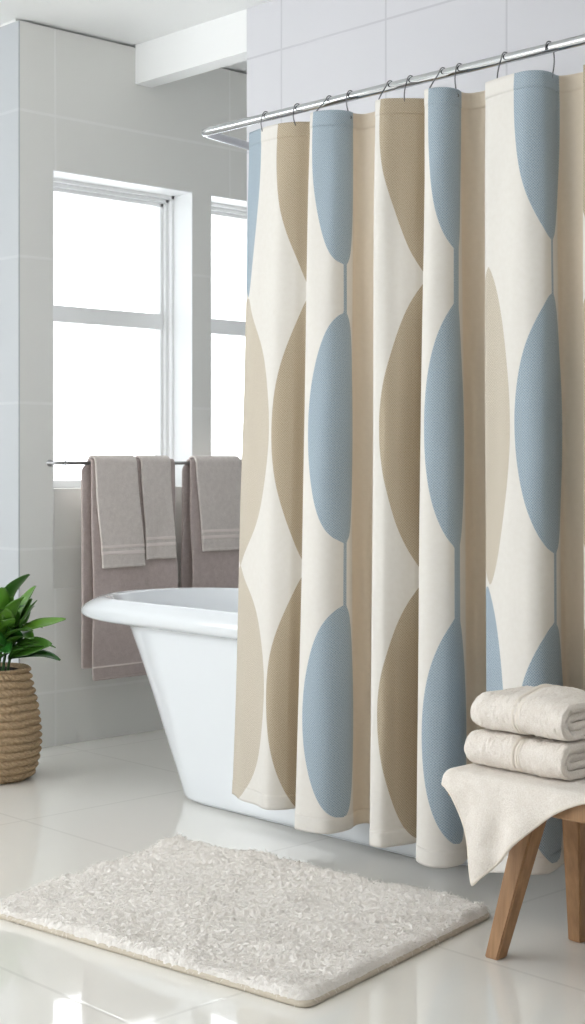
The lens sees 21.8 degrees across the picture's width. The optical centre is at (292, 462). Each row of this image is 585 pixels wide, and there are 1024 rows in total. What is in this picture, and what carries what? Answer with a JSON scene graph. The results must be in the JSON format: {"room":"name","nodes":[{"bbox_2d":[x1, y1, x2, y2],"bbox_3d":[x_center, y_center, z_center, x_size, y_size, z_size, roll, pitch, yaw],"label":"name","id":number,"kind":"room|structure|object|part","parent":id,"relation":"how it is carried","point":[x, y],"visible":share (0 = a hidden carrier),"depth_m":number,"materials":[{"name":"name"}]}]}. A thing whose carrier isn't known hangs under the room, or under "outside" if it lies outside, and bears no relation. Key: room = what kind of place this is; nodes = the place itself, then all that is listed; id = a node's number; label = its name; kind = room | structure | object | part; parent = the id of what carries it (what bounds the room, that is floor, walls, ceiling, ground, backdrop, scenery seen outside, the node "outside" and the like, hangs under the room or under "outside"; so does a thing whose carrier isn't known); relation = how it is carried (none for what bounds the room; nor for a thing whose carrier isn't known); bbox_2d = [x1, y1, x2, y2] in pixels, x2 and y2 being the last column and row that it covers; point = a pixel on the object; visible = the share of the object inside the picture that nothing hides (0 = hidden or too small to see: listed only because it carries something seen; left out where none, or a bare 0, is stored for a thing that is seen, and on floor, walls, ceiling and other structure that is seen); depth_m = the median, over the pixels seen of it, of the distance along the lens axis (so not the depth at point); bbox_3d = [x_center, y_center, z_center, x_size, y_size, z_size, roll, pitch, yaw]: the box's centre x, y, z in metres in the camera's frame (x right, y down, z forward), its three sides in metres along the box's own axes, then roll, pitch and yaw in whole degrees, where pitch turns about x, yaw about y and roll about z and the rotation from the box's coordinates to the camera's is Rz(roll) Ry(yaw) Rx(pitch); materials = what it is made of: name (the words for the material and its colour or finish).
{"room":"bathroom","nodes":[
{"label":"bathroom","id":0,"kind":"room"},
{"bbox_2d":[0,20,19,662],"bbox_3d":[-1.759,-0.294,6.549,0.006,2.788,2.080,0,0,-44],"label":"wall","id":1,"kind":"structure","parent":0,"point":[10,33],"depth_m":5.83,"materials":[{"name":"grey tile"}]},
{"bbox_2d":[0,662,41,783],"bbox_3d":[-1.048,0.905,5.304,0.346,0.387,0.346,0,0,-44],"label":"rope basket","id":2,"kind":"object","parent":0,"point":[20,740],"depth_m":5.20,"materials":[{"name":"wicker"}]},
{"bbox_2d":[20,21,246,747],"bbox_3d":[-0.411,-0.294,6.560,1.963,2.788,0.240,0,0,-44],"label":"wall","id":3,"kind":"structure","parent":0,"point":[83,110],"depth_m":5.98,"materials":[{"name":"grey tile"}]},
{"bbox_2d":[54,178,173,487],"bbox_3d":[-0.784,-0.520,6.258,0.706,1.240,0.075,0,0,-44],"label":"window","id":4,"kind":"structure","parent":3,"relation":"in","point":[162,321],"depth_m":6.46,"materials":[{"name":"white paint"}]},
{"bbox_3d":[-0.792,-0.600,6.267,0.616,0.066,0.040,0,0,-44],"label":"rail","id":5,"kind":"part","parent":4,"relation":"part of","materials":[{"name":"white paint"}]},
{"bbox_2d":[47,460,189,465],"bbox_3d":[-0.297,0.000,6.428,1.704,0.026,0.109,0,0,-44],"label":"towel bar","id":6,"kind":"object","parent":3,"relation":"attached to","point":[49,462],"visible":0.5,"depth_m":5.87,"materials":[{"name":"silver metal"}]},
{"bbox_2d":[87,455,144,568],"bbox_3d":[-0.693,0.190,5.979,0.240,0.440,0.076,0,0,-44],"label":"hand towel","id":7,"kind":"object","parent":6,"relation":"hanging from","point":[117,485],"visible":0.98,"depth_m":5.95,"materials":[{"name":"grey fabric"}]},
{"bbox_2d":[81,459,177,680],"bbox_3d":[-0.645,0.414,6.029,0.448,0.862,0.058,0,0,-43],"label":"bath towel","id":8,"kind":"object","parent":6,"relation":"hanging from","point":[111,650],"visible":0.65,"depth_m":5.92,"materials":[{"name":"grey fabric"}]},
{"bbox_2d":[135,455,176,559],"bbox_3d":[-0.555,0.177,6.111,0.167,0.415,0.080,0,0,-44],"label":"hand towel","id":9,"kind":"object","parent":6,"relation":"hanging from","point":[160,538],"visible":0.88,"depth_m":6.09,"materials":[{"name":"grey fabric"}]},
{"bbox_2d":[181,459,241,587],"bbox_3d":[-0.270,0.391,6.381,0.470,0.817,0.057,0,0,-44],"label":"bath towel","id":10,"kind":"object","parent":6,"relation":"hanging from","point":[199,568],"visible":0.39,"depth_m":6.25,"materials":[{"name":"grey fabric"}]},
{"bbox_2d":[188,456,240,551],"bbox_3d":[-0.312,0.167,6.345,0.276,0.395,0.073,0,0,-44],"label":"hand towel","id":11,"kind":"object","parent":6,"relation":"hanging from","point":[218,477],"visible":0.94,"depth_m":6.31,"materials":[{"name":"grey fabric"}]},
{"bbox_2d":[0,19,244,73],"bbox_3d":[-0.422,-1.694,6.570,1.963,0.012,0.210,0,0,-44],"label":"trim","id":12,"kind":"structure","parent":3,"relation":"attached to","point":[12,21],"depth_m":5.90,"materials":[{"name":"white paint"}]},
{"bbox_2d":[53,170,192,488],"bbox_3d":[-0.729,-0.520,6.200,0.706,1.240,0.154,0,0,-44],"label":"trim","id":13,"kind":"structure","parent":3,"relation":"attached to","point":[183,200],"depth_m":6.42,"materials":[{"name":"white paint"}]},
{"bbox_2d":[211,202,246,336],"bbox_3d":[-0.200,-0.520,6.813,0.707,1.240,0.075,0,0,-44],"label":"window","id":14,"kind":"structure","parent":3,"relation":"in","point":[218,326],"depth_m":6.72,"materials":[{"name":"white paint"}]},
{"bbox_3d":[-0.208,-0.600,6.822,0.617,0.066,0.040,0,0,-44],"label":"rail","id":15,"kind":"part","parent":14,"relation":"part of","materials":[{"name":"white paint"}]},
{"bbox_3d":[-0.200,-0.520,6.813,0.707,1.240,0.075,0,0,-44],"label":"frame","id":16,"kind":"part","parent":14,"relation":"part of","materials":[{"name":"white paint"}]},
{"bbox_2d":[211,195,246,207],"bbox_3d":[-0.145,-0.520,6.755,0.707,1.240,0.154,0,0,-44],"label":"trim","id":17,"kind":"structure","parent":3,"relation":"attached to","point":[216,199],"depth_m":6.60,"materials":[{"name":"white paint"}]},
{"bbox_2d":[0,0,271,73],"bbox_3d":[-0.626,-1.750,3.128,7.400,0.100,9.000,0,0,-44],"label":"ceiling","id":18,"kind":"structure","parent":0,"point":[131,23],"depth_m":5.76,"materials":[{"name":"white paint"}]},
{"bbox_2d":[135,9,246,87],"bbox_3d":[-0.375,-1.620,5.960,0.085,0.160,0.680,0,0,-44],"label":"beam","id":19,"kind":"structure","parent":18,"relation":"attached to","point":[220,42],"depth_m":5.93,"materials":[{"name":"white paint"}]},
{"bbox_2d":[0,729,584,1023],"bbox_3d":[-0.626,1.150,3.128,7.400,0.100,9.000,0,0,-44],"label":"floor","id":20,"kind":"structure","parent":0,"point":[84,804],"depth_m":3.54,"materials":[{"name":"tile"}]},
{"bbox_2d":[0,574,65,783],"bbox_3d":[-1.055,0.742,5.306,0.383,0.714,0.412,0,0,-44],"label":"potted plant","id":21,"kind":"object","parent":20,"relation":"on","point":[20,740],"visible":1,"depth_m":5.23,"materials":[{"name":"green plant"}]},
{"bbox_3d":[-0.989,0.627,5.341,0.070,0.204,0.011,0,0,-31],"label":"stem","id":22,"kind":"part","parent":21,"relation":"part of","materials":[{"name":"green plant"}]},
{"bbox_3d":[-0.970,0.646,5.305,0.059,0.166,0.011,0,0,-3],"label":"stem","id":23,"kind":"part","parent":21,"relation":"part of","materials":[{"name":"green plant"}]},
{"bbox_2d":[0,832,489,1007],"bbox_3d":[-0.151,1.076,3.707,1.112,0.047,0.783,0,0,40],"label":"bath mat","id":24,"kind":"object","parent":20,"relation":"on","point":[288,931],"visible":1,"depth_m":3.58,"materials":[{"name":"beige fabric"}]},
{"bbox_2d":[81,587,467,864],"bbox_3d":[0.137,0.781,4.848,0.702,0.634,2.252,0,0,-44],"label":"bathtub","id":25,"kind":"object","parent":20,"relation":"on","point":[185,638],"visible":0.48,"depth_m":4.88,"materials":[{"name":"white ceramic"}]},
{"bbox_2d":[110,588,237,612],"bbox_3d":[0.168,0.716,4.814,0.630,0.499,2.050,0,0,-44],"label":"basin","id":26,"kind":"object","parent":25,"relation":"in","point":[189,600],"depth_m":5.57,"materials":[{"name":"white ceramic"}]},
{"bbox_2d":[448,793,584,959],"bbox_3d":[0.635,0.899,3.330,0.307,0.402,0.515,0,0,-44],"label":"wooden stool","id":27,"kind":"object","parent":20,"relation":"on","point":[521,858],"visible":0.48,"depth_m":3.36,"materials":[{"name":"brown wood"}]},
{"bbox_2d":[441,763,584,885],"bbox_3d":[0.560,0.801,3.312,0.286,0.232,0.475,0,0,-44],"label":"draped cloth","id":28,"kind":"object","parent":27,"relation":"on","point":[497,808],"visible":0.8,"depth_m":3.27,"materials":[{"name":"beige fabric"}]},
{"bbox_2d":[464,728,584,780],"bbox_3d":[0.548,0.643,3.406,0.208,0.084,0.286,0,0,-44],"label":"folded towel","id":29,"kind":"object","parent":28,"relation":"on","point":[540,756],"visible":0.88,"depth_m":3.31,"materials":[{"name":"white fabric"}]},
{"bbox_2d":[470,684,584,740],"bbox_3d":[0.553,0.549,3.404,0.204,0.107,0.272,0,0,-44],"label":"folded towel","id":30,"kind":"object","parent":29,"relation":"on","point":[549,711],"visible":1,"depth_m":3.33,"materials":[{"name":"white fabric"}]},
{"bbox_3d":[0.502,0.922,3.369,0.145,0.356,0.066,0,0,24],"label":"leg","id":31,"kind":"part","parent":27,"relation":"part of","materials":[{"name":"brown wood"}]},
{"bbox_3d":[0.613,0.723,3.309,0.245,0.050,0.515,0,0,-44],"label":"seat","id":32,"kind":"part","parent":27,"relation":"part of","materials":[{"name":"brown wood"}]},
{"bbox_3d":[0.651,0.922,3.446,0.067,0.356,0.155,0,0,20],"label":"leg","id":33,"kind":"part","parent":27,"relation":"part of","materials":[{"name":"brown wood"}]},
{"bbox_2d":[247,0,584,223],"bbox_3d":[1.890,-0.300,3.615,0.140,2.800,5.840,0,0,-44],"label":"wall","id":34,"kind":"structure","parent":0,"point":[299,51],"depth_m":5.18,"materials":[{"name":"white tile"}]},
{"bbox_2d":[201,34,584,149],"bbox_3d":[0.723,-1.000,4.138,0.832,0.068,2.473,0,0,-44],"label":"curtain rod","id":35,"kind":"object","parent":34,"relation":"attached to","point":[214,132],"visible":0.73,"depth_m":4.03,"materials":[{"name":"silver metal"}]},
{"bbox_2d":[293,103,298,125],"bbox_3d":[0.014,-0.981,4.296,0.038,0.074,0.006,0,0,-44],"label":"curtain hook","id":36,"kind":"object","parent":35,"relation":"hanging from","point":[296,103],"visible":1,"depth_m":4.29,"materials":[{"name":"silver metal"}]},
{"bbox_2d":[346,90,351,118],"bbox_3d":[0.159,-0.978,4.145,0.036,0.079,0.006,0,0,-44],"label":"curtain hook","id":37,"kind":"object","parent":35,"relation":"hanging from","point":[349,90],"visible":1,"depth_m":4.13,"materials":[{"name":"silver metal"}]},
{"bbox_2d":[378,80,391,99],"bbox_3d":[0.247,-0.976,4.025,0.074,0.083,0.006,0,0,-44],"label":"curtain hook","id":38,"kind":"object","parent":35,"relation":"hanging from","point":[389,80],"visible":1,"depth_m":4.02,"materials":[{"name":"silver metal"}]},
{"bbox_2d":[404,75,411,101],"bbox_3d":[0.307,-0.975,3.982,0.046,0.085,0.006,0,0,-44],"label":"curtain hook","id":39,"kind":"object","parent":35,"relation":"hanging from","point":[409,75],"visible":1,"depth_m":3.97,"materials":[{"name":"silver metal"}]},
{"bbox_2d":[232,65,584,874],"bbox_3d":[0.356,0.018,3.902,0.213,1.974,1.598,0,0,-44],"label":"shower curtain","id":40,"kind":"object","parent":35,"relation":"hanging from","point":[412,538],"visible":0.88,"depth_m":3.95,"materials":[{"name":"fabric"}]},
{"bbox_2d":[429,67,444,87],"bbox_3d":[0.370,-0.974,3.888,0.083,0.087,0.006,0,0,-44],"label":"curtain hook","id":41,"kind":"object","parent":35,"relation":"hanging from","point":[441,67],"visible":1,"depth_m":3.88,"materials":[{"name":"silver metal"}]},
{"bbox_2d":[454,63,460,96],"bbox_3d":[0.425,-0.973,3.863,0.039,0.089,0.006,0,0,-44],"label":"curtain hook","id":42,"kind":"object","parent":35,"relation":"hanging from","point":[458,63],"visible":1,"depth_m":3.85,"materials":[{"name":"silver metal"}]},
{"bbox_2d":[497,52,506,77],"bbox_3d":[0.521,-0.971,3.752,0.053,0.092,0.006,0,0,-44],"label":"curtain hook","id":43,"kind":"object","parent":35,"relation":"hanging from","point":[503,52],"visible":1,"depth_m":3.74,"materials":[{"name":"silver metal"}]},
{"bbox_2d":[545,41,554,76],"bbox_3d":[0.621,-0.970,3.662,0.038,0.096,0.006,0,0,-44],"label":"curtain hook","id":44,"kind":"object","parent":35,"relation":"hanging from","point":[547,41],"visible":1,"depth_m":3.67,"materials":[{"name":"silver metal"}]}
]}

